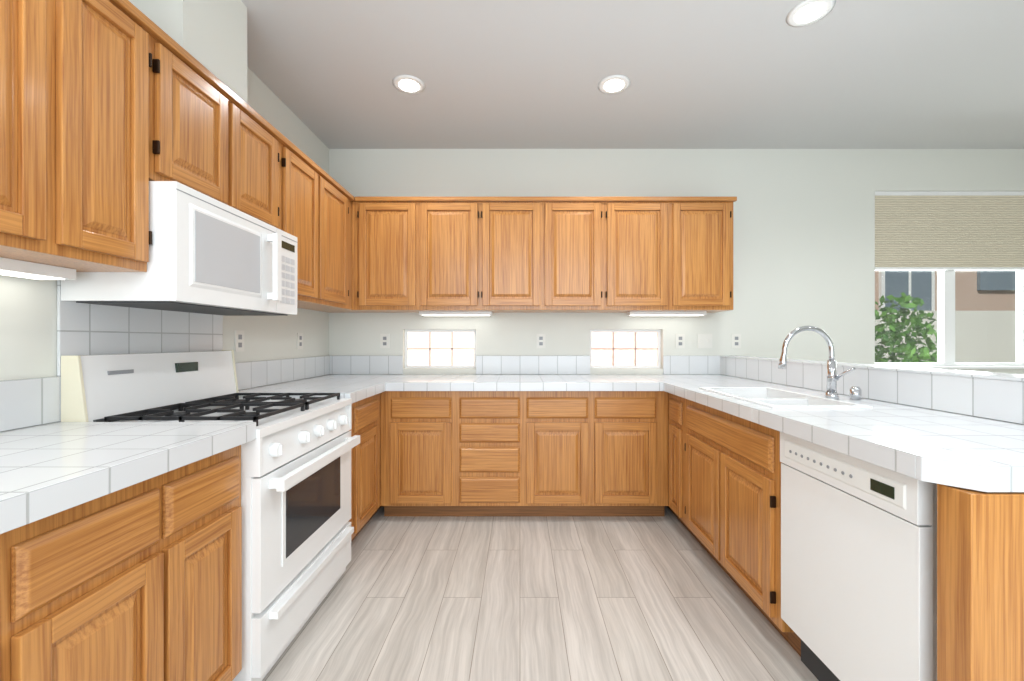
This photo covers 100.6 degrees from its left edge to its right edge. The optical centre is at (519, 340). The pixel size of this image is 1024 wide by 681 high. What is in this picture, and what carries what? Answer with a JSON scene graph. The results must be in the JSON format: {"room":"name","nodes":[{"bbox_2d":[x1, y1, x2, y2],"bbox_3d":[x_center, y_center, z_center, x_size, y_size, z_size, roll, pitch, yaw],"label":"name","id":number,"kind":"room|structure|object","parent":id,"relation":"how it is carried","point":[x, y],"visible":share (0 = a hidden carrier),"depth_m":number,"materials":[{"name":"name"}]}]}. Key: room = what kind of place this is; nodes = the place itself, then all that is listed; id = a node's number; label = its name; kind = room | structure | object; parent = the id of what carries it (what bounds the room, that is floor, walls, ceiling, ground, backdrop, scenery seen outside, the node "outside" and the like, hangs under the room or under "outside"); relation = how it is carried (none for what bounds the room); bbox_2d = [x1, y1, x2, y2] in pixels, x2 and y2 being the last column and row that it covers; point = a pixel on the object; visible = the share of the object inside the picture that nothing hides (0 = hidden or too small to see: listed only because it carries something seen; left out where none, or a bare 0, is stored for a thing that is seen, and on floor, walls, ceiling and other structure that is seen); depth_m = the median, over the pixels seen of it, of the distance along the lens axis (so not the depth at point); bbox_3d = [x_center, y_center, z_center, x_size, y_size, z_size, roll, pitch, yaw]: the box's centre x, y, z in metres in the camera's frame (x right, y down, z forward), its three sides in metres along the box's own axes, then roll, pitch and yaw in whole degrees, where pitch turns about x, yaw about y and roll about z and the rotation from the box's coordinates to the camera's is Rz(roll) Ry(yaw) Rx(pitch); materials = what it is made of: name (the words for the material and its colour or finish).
{"room":"kitchen","nodes":[
{"label":"kitchen","id":0,"kind":"room"},
{"bbox_2d":[0,67,328,431],"bbox_3d":[-1.810,-0.180,0.225,0.520,2.760,6.450,0,0,0],"label":"wall","id":1,"kind":"structure","parent":0,"point":[28,328],"depth_m":2.38,"materials":[{"name":"white paint"}]},
{"bbox_2d":[0,0,91,263],"bbox_3d":[-1.387,-0.645,0.942,0.322,0.830,0.496,0,0,0],"label":"upper cabinet","id":2,"kind":"object","parent":1,"relation":"attached to","point":[46,45],"depth_m":1.12,"materials":[{"name":"brown wood"}]},
{"bbox_2d":[0,257,75,279],"bbox_3d":[-1.475,-0.211,0.990,0.110,0.036,0.740,0,0,0],"label":"under-cabinet light","id":3,"kind":"object","parent":2,"relation":"attached to","point":[21,269],"visible":1,"depth_m":1.25,"materials":[{"name":"white plastic"}]},
{"bbox_2d":[46,0,159,271],"bbox_3d":[-1.387,-0.645,1.234,0.322,0.830,0.371,0,0,0],"label":"upper cabinet","id":4,"kind":"object","parent":1,"relation":"attached to","point":[110,110],"depth_m":1.32,"materials":[{"name":"brown wood"}]},
{"bbox_2d":[0,280,331,431],"bbox_3d":[-1.542,0.200,1.874,0.012,0.900,3.148,0,0,0],"label":"backsplash","id":5,"kind":"structure","parent":1,"relation":"attached to","point":[88,329],"depth_m":1.64,"materials":[{"name":"white tile"}]},
{"bbox_2d":[129,0,246,102],"bbox_3d":[-1.413,-1.311,1.800,0.272,0.496,0.380,0,0,0],"label":"chase","id":6,"kind":"object","parent":1,"relation":"attached to","point":[210,36],"visible":0.4,"depth_m":1.76,"materials":[{"name":"white paint"}]},
{"bbox_2d":[160,28,247,213],"bbox_3d":[-1.387,-0.803,1.642,0.322,0.513,0.445,0,0,0],"label":"upper cabinet","id":7,"kind":"object","parent":1,"relation":"attached to","point":[204,123],"depth_m":1.63,"materials":[{"name":"brown wood"}]},
{"bbox_2d":[61,181,297,315],"bbox_3d":[-1.318,-0.333,1.809,0.436,0.405,0.775,0,0,0],"label":"microwave","id":8,"kind":"object","parent":7,"relation":"attached to","point":[209,255],"visible":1,"depth_m":1.55,"materials":[{"name":"white plastic"}]},
{"bbox_2d":[235,330,243,351],"bbox_3d":[-1.546,0.000,2.344,0.007,0.116,0.072,0,0,0],"label":"electrical outlet","id":9,"kind":"object","parent":1,"relation":"attached to","point":[239,340],"visible":1,"depth_m":2.34,"materials":[{"name":"white plastic"}]},
{"bbox_2d":[248,105,287,232],"bbox_3d":[-1.387,-0.803,1.968,0.322,0.513,0.465,0,0,0],"label":"upper cabinet","id":10,"kind":"object","parent":1,"relation":"attached to","point":[267,147],"depth_m":2.06,"materials":[{"name":"brown wood"}]},
{"bbox_2d":[297,333,302,348],"bbox_3d":[-1.546,0.000,2.990,0.007,0.116,0.072,0,0,0],"label":"electrical outlet","id":11,"kind":"object","parent":1,"relation":"attached to","point":[299,340],"visible":1,"depth_m":2.98,"materials":[{"name":"white plastic"}]},
{"bbox_2d":[288,140,327,307],"bbox_3d":[-1.387,-0.645,2.433,0.322,0.830,0.464,0,0,0],"label":"upper cabinet","id":12,"kind":"object","parent":1,"relation":"attached to","point":[307,181],"depth_m":2.48,"materials":[{"name":"brown wood"}]},
{"bbox_2d":[302,174,351,311],"bbox_3d":[-1.387,-0.645,2.781,0.322,0.830,0.496,0,0,0],"label":"upper cabinet","id":13,"kind":"object","parent":1,"relation":"attached to","point":[339,199],"depth_m":2.91,"materials":[{"name":"brown wood"}]},
{"bbox_2d":[328,195,365,312],"bbox_3d":[-1.387,-0.645,3.213,0.322,0.830,0.469,0,0,0],"label":"upper cabinet","id":14,"kind":"object","parent":1,"relation":"attached to","point":[353,198],"depth_m":3.43,"materials":[{"name":"brown wood"}]},
{"bbox_2d":[262,506,818,680],"bbox_3d":[1.325,1.250,0.225,6.850,0.100,6.750,0,0,0],"label":"floor","id":15,"kind":"structure","parent":0,"point":[536,598],"depth_m":1.89,"materials":[{"name":"wood"}]},
{"bbox_2d":[0,509,67,680],"bbox_3d":[-1.229,0.766,0.563,0.638,0.868,0.528,0,0,0],"label":"base cabinet","id":16,"kind":"object","parent":15,"relation":"on","point":[34,555],"depth_m":0.80,"materials":[{"name":"brown wood"}]},
{"bbox_2d":[68,462,195,680],"bbox_3d":[-1.229,0.766,0.924,0.638,0.868,0.462,0,0,0],"label":"base cabinet","id":17,"kind":"object","parent":15,"relation":"on","point":[141,581],"depth_m":1.01,"materials":[{"name":"brown wood"}]},
{"bbox_2d":[0,422,255,533],"bbox_3d":[-1.209,0.299,0.860,0.657,0.058,1.119,0,0,0],"label":"countertop","id":18,"kind":"structure","parent":17,"relation":"on","point":[46,470],"depth_m":1.02,"materials":[{"name":"white tile"}]},
{"bbox_2d":[61,350,359,680],"bbox_3d":[-1.173,0.623,1.809,0.726,1.155,0.779,0,0,0],"label":"stove","id":19,"kind":"object","parent":15,"relation":"on","point":[297,530],"visible":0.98,"depth_m":1.63,"materials":[{"name":"white metal"}]},
{"bbox_2d":[196,445,241,680],"bbox_3d":[-1.229,0.766,1.228,0.638,0.868,0.384,0,0,0],"label":"base cabinet","id":20,"kind":"object","parent":15,"relation":"on","point":[218,476],"depth_m":1.29,"materials":[{"name":"brown wood"}]},
{"bbox_2d":[348,393,380,541],"bbox_3d":[-1.229,0.766,2.474,0.638,0.868,0.543,0,0,0],"label":"base cabinet","id":21,"kind":"object","parent":15,"relation":"on","point":[366,413],"depth_m":2.53,"materials":[{"name":"brown wood"}]},
{"bbox_2d":[239,378,387,402],"bbox_3d":[-1.208,0.299,2.482,0.659,0.058,0.556,0,0,0],"label":"countertop","id":22,"kind":"structure","parent":21,"relation":"on","point":[358,389],"depth_m":2.49,"materials":[{"name":"white tile"}]},
{"bbox_2d":[381,391,456,515],"bbox_3d":[-0.679,0.766,3.129,0.499,0.868,0.638,0,0,0],"label":"base cabinet","id":23,"kind":"object","parent":15,"relation":"on","point":[419,428],"depth_m":2.81,"materials":[{"name":"brown wood"}]},
{"bbox_2d":[313,374,738,390],"bbox_3d":[0.040,0.299,3.099,3.156,0.058,0.677,0,0,0],"label":"countertop","id":24,"kind":"structure","parent":23,"relation":"on","point":[396,382],"depth_m":2.83,"materials":[{"name":"white tile"}]},
{"bbox_2d":[457,391,524,515],"bbox_3d":[-0.204,0.766,3.129,0.452,0.868,0.638,0,0,0],"label":"base cabinet","id":25,"kind":"object","parent":15,"relation":"on","point":[524,453],"depth_m":2.81,"materials":[{"name":"brown wood"}]},
{"bbox_2d":[525,391,592,515],"bbox_3d":[0.248,0.766,3.129,0.452,0.868,0.638,0,0,0],"label":"base cabinet","id":26,"kind":"object","parent":15,"relation":"on","point":[558,424],"depth_m":2.81,"materials":[{"name":"brown wood"}]},
{"bbox_2d":[593,391,667,515],"bbox_3d":[0.732,0.766,3.129,0.515,0.868,0.638,0,0,0],"label":"base cabinet","id":27,"kind":"object","parent":15,"relation":"on","point":[630,428],"depth_m":2.81,"materials":[{"name":"brown wood"}]},
{"bbox_2d":[667,393,670,509],"bbox_3d":[1.300,0.766,3.085,0.660,0.868,0.725,0,0,0],"label":"base cabinet","id":28,"kind":"object","parent":15,"relation":"on","point":[669,394],"depth_m":2.76,"materials":[{"name":"brown wood"}]},
{"bbox_2d":[671,394,781,552],"bbox_3d":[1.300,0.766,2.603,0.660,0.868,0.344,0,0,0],"label":"base cabinet","id":29,"kind":"object","parent":15,"relation":"on","point":[724,488],"depth_m":2.02,"materials":[{"name":"brown wood"}]},
{"bbox_2d":[664,378,1023,491],"bbox_3d":[1.290,0.362,1.840,0.705,0.200,1.840,0,0,0],"label":"countertop","id":30,"kind":"structure","parent":29,"relation":"on","point":[927,445],"depth_m":1.32,"materials":[{"name":"white tile"}]},
{"bbox_2d":[778,326,854,399],"bbox_3d":[1.342,0.099,1.933,0.276,0.341,0.151,0,0,0],"label":"faucet","id":31,"kind":"object","parent":30,"relation":"on","point":[833,377],"visible":0.98,"depth_m":1.97,"materials":[{"name":"silver metal"}]},
{"bbox_2d":[849,386,861,399],"bbox_3d":[1.555,0.240,1.970,0.044,0.059,0.044,0,0,0],"label":"air gap","id":32,"kind":"object","parent":30,"relation":"in","point":[855,392],"visible":1,"depth_m":1.96,"materials":[{"name":"silver metal"}]},
{"bbox_2d":[780,432,936,680],"bbox_3d":[1.275,0.768,1.320,0.610,0.864,0.554,0,0,0],"label":"dishwasher","id":33,"kind":"object","parent":15,"relation":"on","point":[858,569],"visible":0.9,"depth_m":1.23,"materials":[{"name":"white metal"}]},
{"bbox_2d":[241,0,1023,148],"bbox_3d":[1.325,-1.610,0.225,6.850,0.100,6.750,0,0,0],"label":"ceiling","id":34,"kind":"structure","parent":0,"point":[763,74],"depth_m":2.47,"materials":[{"name":"white paint"}]},
{"bbox_2d":[392,75,424,93],"bbox_3d":[-0.676,-1.556,2.587,0.196,0.008,0.196,0,0,0],"label":"recessed light","id":35,"kind":"object","parent":34,"relation":"in","point":[408,84],"visible":1,"depth_m":2.57,"materials":[{"name":"white plastic"}]},
{"bbox_2d":[598,75,630,93],"bbox_3d":[0.572,-1.556,2.587,0.196,0.008,0.196,0,0,0],"label":"recessed light","id":36,"kind":"object","parent":34,"relation":"in","point":[613,84],"visible":1,"depth_m":2.57,"materials":[{"name":"white plastic"}]},
{"bbox_2d":[786,0,835,26],"bbox_3d":[1.374,-1.556,2.014,0.196,0.008,0.196,0,0,0],"label":"recessed light","id":37,"kind":"object","parent":34,"relation":"in","point":[805,13],"visible":1,"depth_m":2.01,"materials":[{"name":"white plastic"}]},
{"bbox_2d":[329,149,1023,374],"bbox_3d":[1.325,-0.180,3.525,6.850,2.760,0.150,0,0,0],"label":"wall","id":38,"kind":"structure","parent":0,"point":[803,237],"depth_m":3.45,"materials":[{"name":"white paint"}]},
{"bbox_2d":[332,356,402,373],"bbox_3d":[-1.234,0.194,3.442,0.568,0.152,0.012,0,0,0],"label":"backsplash","id":39,"kind":"structure","parent":38,"relation":"attached to","point":[340,364],"depth_m":3.44,"materials":[{"name":"white tile"}]},
{"bbox_2d":[380,334,388,347],"bbox_3d":[-1.096,0.000,3.446,0.072,0.116,0.007,0,0,0],"label":"electrical outlet","id":40,"kind":"object","parent":38,"relation":"attached to","point":[384,340],"visible":1,"depth_m":3.44,"materials":[{"name":"white plastic"}]},
{"bbox_2d":[352,197,427,312],"bbox_3d":[-0.964,-0.645,3.287,0.561,0.830,0.323,0,0,0],"label":"upper cabinet","id":41,"kind":"object","parent":38,"relation":"attached to","point":[390,234],"depth_m":3.13,"materials":[{"name":"brown wood"}]},
{"bbox_2d":[405,329,475,367],"bbox_3d":[-0.653,0.065,3.525,0.593,0.320,0.040,0,0,0],"label":"window","id":42,"kind":"structure","parent":38,"relation":"in","point":[440,348],"depth_m":3.52,"materials":[{"name":"white glass"}]},
{"bbox_2d":[428,197,491,310],"bbox_3d":[-0.524,-0.645,3.287,0.600,0.830,0.323,0,0,0],"label":"upper cabinet","id":43,"kind":"object","parent":38,"relation":"attached to","point":[459,228],"depth_m":3.13,"materials":[{"name":"brown wood"}]},
{"bbox_2d":[419,311,491,315],"bbox_3d":[-0.500,-0.214,3.335,0.560,0.030,0.110,0,0,0],"label":"under-cabinet light","id":44,"kind":"object","parent":43,"relation":"attached to","point":[455,313],"visible":1,"depth_m":3.28,"materials":[{"name":"white plastic"}]},
{"bbox_2d":[492,197,555,312],"bbox_3d":[-0.065,-0.645,3.287,0.601,0.830,0.323,0,0,0],"label":"upper cabinet","id":45,"kind":"object","parent":38,"relation":"attached to","point":[550,254],"depth_m":3.13,"materials":[{"name":"brown wood"}]},
{"bbox_2d":[476,356,589,373],"bbox_3d":[0.105,0.194,3.443,0.925,0.152,0.010,0,0,0],"label":"backsplash","id":46,"kind":"structure","parent":38,"relation":"attached to","point":[484,364],"depth_m":3.44,"materials":[{"name":"white tile"}]},
{"bbox_2d":[537,334,544,347],"bbox_3d":[0.170,0.000,3.446,0.072,0.116,0.007,0,0,0],"label":"electrical outlet","id":47,"kind":"object","parent":38,"relation":"attached to","point":[540,340],"visible":1,"depth_m":3.44,"materials":[{"name":"white plastic"}]},
{"bbox_2d":[556,197,607,312],"bbox_3d":[0.357,-0.645,3.287,0.524,0.830,0.323,0,0,0],"label":"upper cabinet","id":48,"kind":"object","parent":38,"relation":"attached to","point":[581,222],"depth_m":3.13,"materials":[{"name":"brown wood"}]},
{"bbox_2d":[590,329,660,367],"bbox_3d":[0.864,0.065,3.525,0.592,0.320,0.040,0,0,0],"label":"window","id":49,"kind":"structure","parent":38,"relation":"in","point":[625,348],"depth_m":3.52,"materials":[{"name":"white glass"}]},
{"bbox_2d":[608,197,671,312],"bbox_3d":[0.863,-0.645,3.287,0.488,0.830,0.323,0,0,0],"label":"upper cabinet","id":50,"kind":"object","parent":38,"relation":"attached to","point":[639,228],"depth_m":3.13,"materials":[{"name":"brown wood"}]},
{"bbox_2d":[627,311,706,315],"bbox_3d":[1.145,-0.214,3.335,0.590,0.030,0.110,0,0,0],"label":"under-cabinet light","id":51,"kind":"object","parent":50,"relation":"attached to","point":[665,313],"visible":1,"depth_m":3.28,"materials":[{"name":"white plastic"}]},
{"bbox_2d":[676,334,684,347],"bbox_3d":[1.300,0.000,3.446,0.072,0.116,0.007,0,0,0],"label":"electrical outlet","id":52,"kind":"object","parent":38,"relation":"attached to","point":[680,340],"visible":1,"depth_m":3.44,"materials":[{"name":"white plastic"}]},
{"bbox_2d":[663,356,719,373],"bbox_3d":[1.381,0.194,3.442,0.442,0.152,0.012,0,0,0],"label":"backsplash","id":53,"kind":"structure","parent":38,"relation":"attached to","point":[671,364],"depth_m":3.44,"materials":[{"name":"white tile"}]},
{"bbox_2d":[672,197,735,312],"bbox_3d":[1.343,-0.645,3.287,0.473,0.830,0.323,0,0,0],"label":"upper cabinet","id":54,"kind":"object","parent":38,"relation":"attached to","point":[702,227],"depth_m":3.13,"materials":[{"name":"brown wood"}]},
{"bbox_2d":[698,334,711,347],"bbox_3d":[1.500,0.000,3.444,0.118,0.116,0.010,0,0,0],"label":"light switch","id":55,"kind":"object","parent":38,"relation":"attached to","point":[704,340],"visible":1,"depth_m":3.44,"materials":[{"name":"white plastic"}]},
{"bbox_2d":[732,334,740,347],"bbox_3d":[1.755,0.000,3.446,0.072,0.116,0.007,0,0,0],"label":"electrical outlet","id":56,"kind":"object","parent":38,"relation":"attached to","point":[736,340],"visible":1,"depth_m":3.44,"materials":[{"name":"white plastic"}]},
{"bbox_2d":[875,271,1023,368],"bbox_3d":[3.540,-0.497,3.493,1.320,1.445,0.135,0,0,0],"label":"window","id":57,"kind":"structure","parent":38,"relation":"in","point":[945,326],"depth_m":3.53,"materials":[{"name":"white plastic"}]},
{"bbox_2d":[875,191,1023,270],"bbox_3d":[3.540,-0.899,3.479,1.300,0.638,0.042,0,0,0],"label":"window shade","id":58,"kind":"object","parent":38,"relation":"attached to","point":[949,230],"visible":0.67,"depth_m":3.46,"materials":[{"name":"beige fabric"}]},
{"bbox_2d":[721,374,1021,424],"bbox_3d":[1.706,0.666,2.231,0.148,1.068,2.435,0,0,0],"label":"wall","id":59,"kind":"structure","parent":0,"point":[882,401],"depth_m":1.88,"materials":[{"name":"white tile"}]},
{"bbox_2d":[720,356,1023,424],"bbox_3d":[1.700,0.194,2.229,0.168,0.152,2.439,0,0,0],"label":"tile backsplash","id":60,"kind":"structure","parent":59,"relation":"attached to","point":[988,395],"depth_m":1.76,"materials":[{"name":"white tile"}]},
{"label":"outside","id":61,"kind":"structure","parent":0,"visible":0},
{"bbox_3d":[5.500,1.250,8.800,17.000,0.100,10.399,0,0,0],"label":"ground","id":62,"kind":"structure","parent":61,"visible":0},
{"bbox_2d":[875,292,936,362],"bbox_3d":[3.763,0.360,4.240,0.726,1.679,0.665,0,0,0],"label":"bush","id":63,"kind":"object","parent":62,"relation":"on","point":[904,346],"depth_m":4.13,"materials":[{"name":"green plant"}]},
{"bbox_2d":[875,311,1015,362],"bbox_3d":[7.000,0.400,5.700,14.000,1.600,0.200,0,0,0],"label":"fence","id":64,"kind":"object","parent":62,"relation":"on","point":[987,331],"depth_m":5.60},
{"bbox_2d":[875,271,1015,310],"bbox_3d":[8.500,-1.800,8.115,15.000,6.000,0.370,0,0,0],"label":"neighbor house","id":65,"kind":"structure","parent":62,"relation":"on","point":[933,294],"depth_m":7.94,"materials":[{"name":"beige paint"}]}
]}

